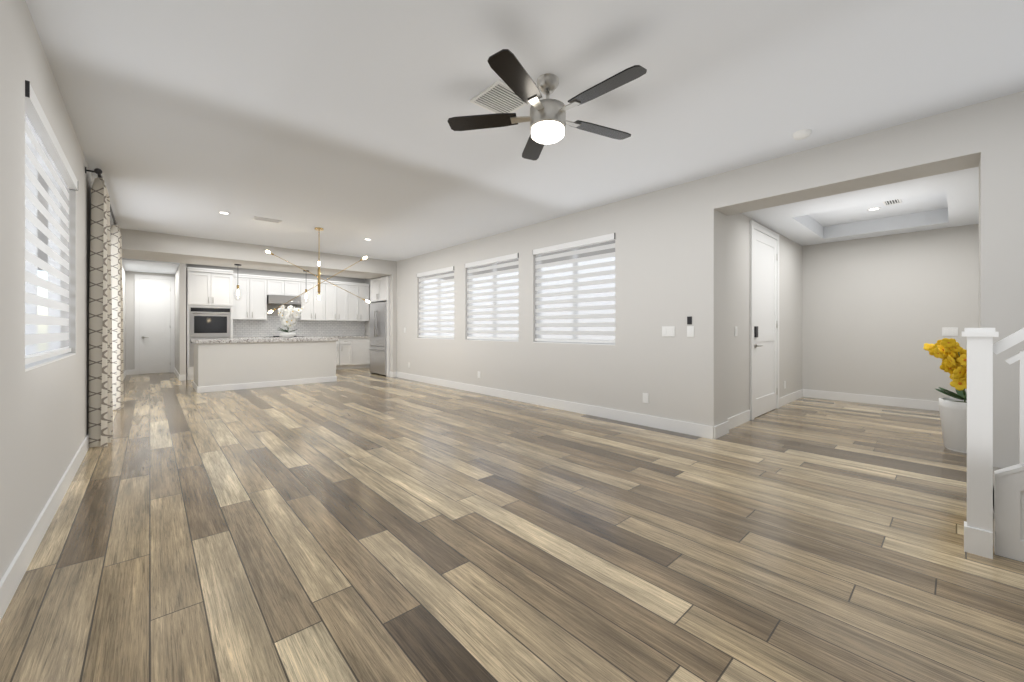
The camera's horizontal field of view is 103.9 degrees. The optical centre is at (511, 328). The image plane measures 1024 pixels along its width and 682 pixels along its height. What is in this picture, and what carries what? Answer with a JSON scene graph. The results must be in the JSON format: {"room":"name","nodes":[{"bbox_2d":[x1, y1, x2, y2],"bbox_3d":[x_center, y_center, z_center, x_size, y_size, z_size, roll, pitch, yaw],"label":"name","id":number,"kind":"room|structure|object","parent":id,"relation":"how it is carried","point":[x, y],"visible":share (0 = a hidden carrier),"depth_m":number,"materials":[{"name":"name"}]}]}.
{"room":"living room","nodes":[
{"label":"living room","id":0,"kind":"room"},
{"bbox_2d":[0,0,124,580],"bbox_3d":[-4.060,-0.225,3.710,0.150,2.750,16.950,0,0,-42],"label":"wall","id":1,"kind":"structure","parent":0,"point":[44,410],"depth_m":2.00,"materials":[{"name":"white paint"}]},
{"bbox_2d":[25,132,75,371],"bbox_3d":[-3.018,-0.500,2.563,0.139,1.420,1.790,0,0,-42],"label":"window","id":2,"kind":"structure","parent":1,"relation":"in","point":[34,365],"depth_m":2.55,"materials":[{"name":"white"}]},
{"bbox_2d":[25,80,77,364],"bbox_3d":[-2.989,-0.512,2.589,0.092,1.394,1.786,0,0,-42],"label":"window blind","id":3,"kind":"object","parent":2,"relation":"attached to","point":[39,131],"visible":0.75,"depth_m":2.46,"materials":[{"name":"white fabric"}]},
{"bbox_2d":[85,167,119,229],"bbox_3d":[-4.940,-1.485,4.883,0.113,0.060,3.085,0,0,-42],"label":"curtain rod","id":4,"kind":"object","parent":1,"relation":"attached to","point":[98,171],"visible":0.46,"depth_m":3.87,"materials":[{"name":"black metal"}]},
{"bbox_2d":[88,178,112,446],"bbox_3d":[-4.157,-0.159,4.061,0.156,2.593,0.584,0,0,-42],"label":"curtain","id":5,"kind":"object","parent":4,"relation":"hanging from","point":[100,423],"visible":1,"depth_m":3.87,"materials":[{"name":"beige fabric"}]},
{"bbox_2d":[110,225,123,409],"bbox_3d":[-5.712,-0.159,5.782,0.156,2.593,0.464,0,0,-42],"label":"panel","id":6,"kind":"object","parent":4,"relation":"hanging from","point":[117,320],"visible":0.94,"depth_m":5.63,"materials":[{"name":"white fabric"}]},
{"bbox_2d":[125,271,173,373],"bbox_3d":[-9.347,-0.225,10.255,1.080,2.750,0.150,0,0,-42],"label":"wall","id":7,"kind":"structure","parent":0,"point":[129,275],"depth_m":10.00,"materials":[{"name":"white paint"}]},
{"bbox_2d":[135,274,174,374],"bbox_3d":[-9.153,-0.107,10.278,0.770,2.515,0.071,0,0,-42],"label":"pantry door","id":8,"kind":"structure","parent":7,"relation":"in","point":[154,324],"depth_m":10.29,"materials":[{"name":"white wood"}]},
{"bbox_2d":[174,271,176,369],"bbox_3d":[-8.418,-0.225,10.130,0.110,2.750,1.580,0,0,-42],"label":"wall","id":9,"kind":"structure","parent":0,"point":[175,275],"depth_m":9.95,"materials":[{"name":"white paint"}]},
{"bbox_2d":[179,263,186,374],"bbox_3d":[-7.306,-0.225,8.898,0.110,2.750,0.002,0,0,-42],"label":"wall","id":10,"kind":"structure","parent":0,"point":[179,275],"depth_m":8.90,"materials":[{"name":"white paint"}]},
{"bbox_2d":[177,264,364,372],"bbox_3d":[-6.170,-0.225,10.975,4.580,2.750,0.180,0,0,-42],"label":"wall","id":11,"kind":"structure","parent":0,"point":[270,307],"depth_m":10.63,"materials":[{"name":"white paint"}]},
{"bbox_2d":[233,273,268,319],"bbox_3d":[-6.679,-0.790,10.155,0.754,1.120,0.346,0,0,-42],"label":"upper cabinet","id":12,"kind":"object","parent":11,"relation":"attached to","point":[252,305],"depth_m":10.04,"materials":[{"name":"white wood"}]},
{"bbox_2d":[269,277,288,295],"bbox_3d":[-6.231,-1.110,10.561,0.455,0.480,0.346,0,0,-42],"label":"upper cabinet","id":13,"kind":"object","parent":11,"relation":"attached to","point":[277,285],"depth_m":10.46,"materials":[{"name":"white wood"}]},
{"bbox_2d":[267,295,300,304],"bbox_3d":[-6.059,-0.757,10.621,0.750,0.215,0.486,0,0,-42],"label":"range hood","id":14,"kind":"object","parent":13,"relation":"attached to","point":[277,299],"visible":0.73,"depth_m":10.44,"materials":[{"name":"silver metal"}]},
{"bbox_2d":[289,278,300,295],"bbox_3d":[-5.981,-1.110,10.786,0.455,0.480,0.346,0,0,-42],"label":"upper cabinet","id":15,"kind":"object","parent":11,"relation":"attached to","point":[294,283],"depth_m":10.72,"materials":[{"name":"white wood"}]},
{"bbox_2d":[233,315,364,336],"bbox_3d":[-5.803,-0.069,11.189,3.441,0.563,0.009,0,0,-42],"label":"tile backsplash","id":16,"kind":"structure","parent":11,"relation":"attached to","point":[269,326],"depth_m":11.12,"materials":[{"name":"grey tile"}]},
{"bbox_2d":[297,279,328,320],"bbox_3d":[-5.559,-0.790,11.168,0.685,1.120,0.346,0,0,-42],"label":"upper cabinet","id":17,"kind":"object","parent":11,"relation":"attached to","point":[315,309],"depth_m":11.04,"materials":[{"name":"white wood"}]},
{"bbox_2d":[329,281,348,320],"bbox_3d":[-5.116,-0.790,11.568,0.745,1.120,0.346,0,0,-42],"label":"upper cabinet","id":18,"kind":"object","parent":11,"relation":"attached to","point":[334,303],"depth_m":11.47,"materials":[{"name":"white wood"}]},
{"bbox_2d":[349,282,368,320],"bbox_3d":[-4.672,-0.790,11.969,0.686,1.120,0.346,0,0,-42],"label":"upper cabinet","id":19,"kind":"object","parent":11,"relation":"attached to","point":[358,308],"depth_m":11.85,"materials":[{"name":"white wood"}]},
{"bbox_2d":[38,173,614,279],"bbox_3d":[-2.170,-1.340,5.317,7.610,0.140,16.800,0,0,-42],"label":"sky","id":20,"kind":"structure","parent":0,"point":[475,273],"depth_m":6.76,"materials":[{"name":"grey"}]},
{"bbox_2d":[365,279,371,335],"bbox_3d":[-3.370,-0.225,11.180,0.150,2.750,3.270,0,0,-42],"label":"wall","id":21,"kind":"structure","parent":0,"point":[367,281],"depth_m":12.16,"materials":[{"name":"white paint"}]},
{"bbox_2d":[0,367,1023,681],"bbox_3d":[-0.779,1.190,6.642,9.250,0.080,17.500,0,0,-42],"label":"floor","id":22,"kind":"structure","parent":0,"point":[356,525],"depth_m":2.08,"materials":[{"name":"brown wood"}]},
{"bbox_2d":[186,267,232,379],"bbox_3d":[-7.159,-0.115,9.482,0.850,2.530,0.722,0,0,-42],"label":"tall cabinet","id":23,"kind":"object","parent":22,"relation":"on","point":[209,303],"visible":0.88,"depth_m":9.21,"materials":[{"name":"white wood"}]},
{"bbox_2d":[191,341,336,392],"bbox_3d":[-5.065,0.708,8.335,2.406,0.885,1.026,0,0,-42],"label":"kitchen island","id":24,"kind":"object","parent":22,"relation":"on","point":[224,364],"depth_m":7.83,"materials":[{"name":"white paint"}]},
{"bbox_2d":[191,337,337,344],"bbox_3d":[-5.065,0.233,8.335,2.450,0.065,1.070,0,0,-42],"label":"island countertop","id":25,"kind":"structure","parent":24,"relation":"on","point":[222,341],"depth_m":7.77,"materials":[{"name":"grey stone"}]},
{"bbox_2d":[278,305,303,337],"bbox_3d":[-4.754,-0.157,8.612,0.529,0.712,0.626,0,0,-42],"label":"flower arrangement","id":26,"kind":"object","parent":25,"relation":"on","point":[288,318],"visible":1,"depth_m":8.52,"materials":[{"name":"white plant"}]},
{"bbox_2d":[329,336,352,369],"bbox_3d":[-5.065,0.708,11.445,0.761,0.884,0.616,0,0,-42],"label":"base cabinet","id":27,"kind":"object","parent":22,"relation":"on","point":[352,352],"depth_m":11.34,"materials":[{"name":"white wood"}]},
{"bbox_2d":[233,336,316,337],"bbox_3d":[-5.609,0.240,10.947,3.405,0.051,0.626,0,0,-42],"label":"countertop","id":28,"kind":"structure","parent":27,"relation":"on","point":[273,336],"depth_m":10.17,"materials":[{"name":"grey stone"}]},
{"bbox_2d":[353,336,369,367],"bbox_3d":[-4.587,0.708,11.878,0.639,0.884,0.616,0,0,-42],"label":"base cabinet","id":29,"kind":"object","parent":22,"relation":"on","point":[361,344],"depth_m":11.67,"materials":[{"name":"white wood"}]},
{"bbox_2d":[369,302,385,374],"bbox_3d":[-3.102,0.240,10.156,0.766,1.780,0.910,0,0,-42],"label":"fridge","id":30,"kind":"object","parent":22,"relation":"on","point":[377,349],"visible":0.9,"depth_m":9.88,"materials":[{"name":"silver metal"}]},
{"bbox_2d":[370,276,389,376],"bbox_3d":[-3.059,-0.058,10.165,0.742,2.415,1.006,0,0,-42],"label":"enclosure","id":31,"kind":"object","parent":22,"relation":"on","point":[379,289],"visible":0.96,"depth_m":9.61,"materials":[{"name":"white"}]},
{"bbox_2d":[923,338,966,452],"bbox_3d":[4.204,0.617,3.787,0.502,1.066,0.445,0,0,-42],"label":"potted plant","id":32,"kind":"object","parent":22,"relation":"on","point":[951,353],"visible":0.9,"depth_m":3.76,"materials":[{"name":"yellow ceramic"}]},
{"bbox_2d":[962,328,1023,561],"bbox_3d":[3.385,-0.093,1.822,1.242,2.485,1.790,0,0,-42],"label":"staircase","id":33,"kind":"structure","parent":22,"relation":"on","point":[995,506],"depth_m":2.03,"materials":[{"name":"white wood"}]},
{"bbox_2d":[25,0,1023,273],"bbox_3d":[-0.801,-1.550,6.554,8.800,0.300,17.100,0,0,-42],"label":"ceiling","id":34,"kind":"structure","parent":0,"point":[301,120],"depth_m":2.83,"materials":[{"name":"white paint"}]},
{"bbox_2d":[218,211,229,214],"bbox_3d":[-3.968,-1.597,5.525,0.140,0.007,0.140,0,0,-42],"label":"recessed light","id":35,"kind":"object","parent":34,"relation":"in","point":[223,212],"visible":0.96,"depth_m":5.51,"materials":[{"name":"white"}]},
{"bbox_2d":[252,216,281,222],"bbox_3d":[-3.586,-1.593,5.871,0.350,0.011,0.160,0,0,-42],"label":"ceiling vent","id":36,"kind":"object","parent":34,"relation":"in","point":[266,219],"visible":1,"depth_m":5.85,"materials":[{"name":"white metal"}]},
{"bbox_2d":[266,227,369,313],"bbox_3d":[-3.075,-0.917,6.386,1.336,1.364,0.781,0,0,-42],"label":"chandelier","id":37,"kind":"object","parent":34,"relation":"hanging from","point":[318,276],"visible":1,"depth_m":6.37,"materials":[{"name":"gold metal"}]},
{"bbox_2d":[470,79,526,112],"bbox_3d":[-0.071,-1.593,2.793,0.320,0.011,0.320,0,0,-42],"label":"ceiling vent","id":38,"kind":"object","parent":34,"relation":"in","point":[499,96],"visible":0.81,"depth_m":2.79,"materials":[{"name":"white metal"}]},
{"bbox_2d":[447,49,646,159],"bbox_3d":[0.265,-1.411,2.550,1.279,0.377,1.231,0,0,-42],"label":"ceiling fan","id":39,"kind":"object","parent":34,"relation":"hanging from","point":[546,118],"visible":1,"depth_m":2.49,"materials":[{"name":"black wood"}]},
{"bbox_2d":[792,129,811,139],"bbox_3d":[2.368,-1.581,3.271,0.130,0.038,0.130,0,0,-42],"label":"smoke detector","id":40,"kind":"object","parent":34,"relation":"attached to","point":[801,134],"visible":1,"depth_m":3.24,"materials":[{"name":"white plastic"}]},
{"bbox_2d":[867,207,880,210],"bbox_3d":[4.797,-1.587,5.311,0.140,0.007,0.140,0,0,-42],"label":"recessed light","id":41,"kind":"object","parent":34,"relation":"in","point":[875,208],"visible":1,"depth_m":5.30,"materials":[{"name":"white"}]},
{"bbox_2d":[883,199,901,205],"bbox_3d":[4.623,-1.583,4.892,0.580,0.011,0.160,0,0,-42],"label":"ceiling vent","id":42,"kind":"object","parent":34,"relation":"in","point":[892,202],"visible":0.44,"depth_m":5.01,"materials":[{"name":"white metal"}]},
{"bbox_2d":[397,91,1023,467],"bbox_3d":[-0.398,-0.225,3.528,5.340,2.750,12.070,0,0,-42],"label":"wall","id":43,"kind":"structure","parent":0,"point":[671,256],"depth_m":4.38,"materials":[{"name":"white paint"}]},
{"bbox_2d":[119,228,396,371],"bbox_3d":[-4.724,-0.225,8.562,5.370,2.750,1.200,0,0,-42],"label":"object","id":44,"kind":"structure","parent":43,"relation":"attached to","point":[145,245],"depth_m":7.77,"materials":[{"name":"white paint"}]},
{"bbox_2d":[233,264,241,300],"bbox_3d":[-5.458,-0.914,7.980,0.150,0.729,0.148,0,0,-42],"label":"pendant light","id":45,"kind":"object","parent":44,"relation":"hanging from","point":[238,293],"visible":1,"depth_m":7.97,"materials":[{"name":"clear glass"}]},
{"bbox_2d":[303,270,309,302],"bbox_3d":[-4.531,-0.914,8.818,0.150,0.729,0.148,0,0,-42],"label":"pendant light","id":46,"kind":"object","parent":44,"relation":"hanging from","point":[305,289],"visible":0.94,"depth_m":8.80,"materials":[{"name":"clear glass"}]},
{"bbox_2d":[421,272,453,339],"bbox_3d":[-1.546,-0.500,8.320,0.139,1.420,1.440,0,0,-42],"label":"window","id":47,"kind":"structure","parent":43,"relation":"in","point":[439,301],"depth_m":8.35,"materials":[{"name":"white"}]},
{"bbox_2d":[417,266,453,337],"bbox_3d":[-1.575,-0.512,8.294,0.092,1.394,1.436,0,0,-42],"label":"window blind","id":48,"kind":"object","parent":47,"relation":"attached to","point":[435,288],"visible":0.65,"depth_m":8.25,"materials":[{"name":"white fabric"}]},
{"bbox_2d":[0,368,938,620],"bbox_3d":[-0.745,1.085,6.605,8.650,0.130,16.800,0,0,-42],"label":"baseboard","id":49,"kind":"structure","parent":43,"relation":"attached to","point":[11,579],"depth_m":4.78,"materials":[{"name":"white wood"}]},
{"bbox_2d":[465,260,518,341],"bbox_3d":[-0.330,-0.500,6.973,0.139,1.420,1.450,0,0,-42],"label":"window","id":50,"kind":"structure","parent":43,"relation":"in","point":[494,283],"depth_m":6.99,"materials":[{"name":"white"}]},
{"bbox_2d":[465,253,518,339],"bbox_3d":[-0.358,-0.512,6.947,0.092,1.394,1.446,0,0,-42],"label":"window blind","id":51,"kind":"object","parent":50,"relation":"attached to","point":[500,259],"visible":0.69,"depth_m":6.89,"materials":[{"name":"white fabric"}]},
{"bbox_2d":[535,245,614,344],"bbox_3d":[0.867,-0.500,5.649,0.139,1.420,1.460,0,0,-42],"label":"window","id":52,"kind":"structure","parent":43,"relation":"in","point":[538,284],"depth_m":5.67,"materials":[{"name":"white glass"}]},
{"bbox_2d":[533,233,614,342],"bbox_3d":[0.839,-0.512,5.623,0.092,1.394,1.456,0,0,-42],"label":"window blind","id":53,"kind":"object","parent":52,"relation":"attached to","point":[593,241],"visible":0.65,"depth_m":5.55,"materials":[{"name":"white fabric"}]},
{"bbox_2d":[643,393,648,402],"bbox_3d":[1.582,0.820,4.745,0.009,0.115,0.075,0,0,-42],"label":"electrical outlet","id":54,"kind":"object","parent":43,"relation":"attached to","point":[645,397],"visible":1,"depth_m":4.74,"materials":[{"name":"white plastic"}]},
{"bbox_2d":[662,326,674,336],"bbox_3d":[1.769,0.030,4.537,0.010,0.115,0.150,0,0,-42],"label":"light switch","id":55,"kind":"object","parent":43,"relation":"attached to","point":[668,331],"visible":1,"depth_m":4.53,"materials":[{"name":"white plastic"}]},
{"bbox_2d":[687,317,691,323],"bbox_3d":[1.931,-0.090,4.360,0.006,0.085,0.050,0,0,-42],"label":"thermostat","id":56,"kind":"object","parent":43,"relation":"attached to","point":[689,320],"visible":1,"depth_m":4.36,"materials":[{"name":"grey plastic"}]},
{"bbox_2d":[687,326,693,336],"bbox_3d":[1.937,0.030,4.351,0.010,0.115,0.075,0,0,-42],"label":"light switch","id":57,"kind":"object","parent":43,"relation":"attached to","point":[690,331],"visible":1,"depth_m":4.34,"materials":[{"name":"white plastic"}]},
{"bbox_2d":[728,213,803,417],"bbox_3d":[3.622,-0.350,5.739,3.630,3.000,0.180,0,0,-42],"label":"wall","id":58,"kind":"structure","parent":0,"point":[791,254],"depth_m":5.02,"materials":[{"name":"white paint"}]},
{"bbox_2d":[750,220,778,419],"bbox_3d":[3.459,-0.107,5.420,1.170,2.515,0.071,0,0,-42],"label":"entry door","id":59,"kind":"structure","parent":58,"relation":"in","point":[764,319],"depth_m":5.39,"materials":[{"name":"white wood"}]},
{"bbox_2d":[804,224,978,401],"bbox_3d":[5.707,-0.350,6.026,0.150,3.000,2.190,0,0,-42],"label":"wall","id":60,"kind":"structure","parent":0,"point":[869,316],"depth_m":6.00,"materials":[{"name":"white paint"}]},
{"bbox_2d":[942,327,957,335],"bbox_3d":[6.046,0.040,5.531,0.010,0.115,0.150,0,0,-42],"label":"light switch","id":61,"kind":"object","parent":60,"relation":"attached to","point":[949,331],"visible":1,"depth_m":5.53,"materials":[{"name":"white plastic"}]},
{"label":"outside","id":62,"kind":"structure","parent":0,"visible":0},
{"bbox_3d":[-1.055,1.335,7.134,36.000,0.130,40.000,0,0,-42],"label":"ground","id":63,"kind":"structure","parent":62,"visible":0},
{"bbox_2d":[424,257,614,339],"bbox_3d":[-3.192,-0.470,16.450,0.260,3.480,23.310,0,0,-42],"label":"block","id":64,"kind":"object","parent":63,"relation":"on","point":[549,299],"depth_m":11.52,"materials":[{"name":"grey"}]}
]}

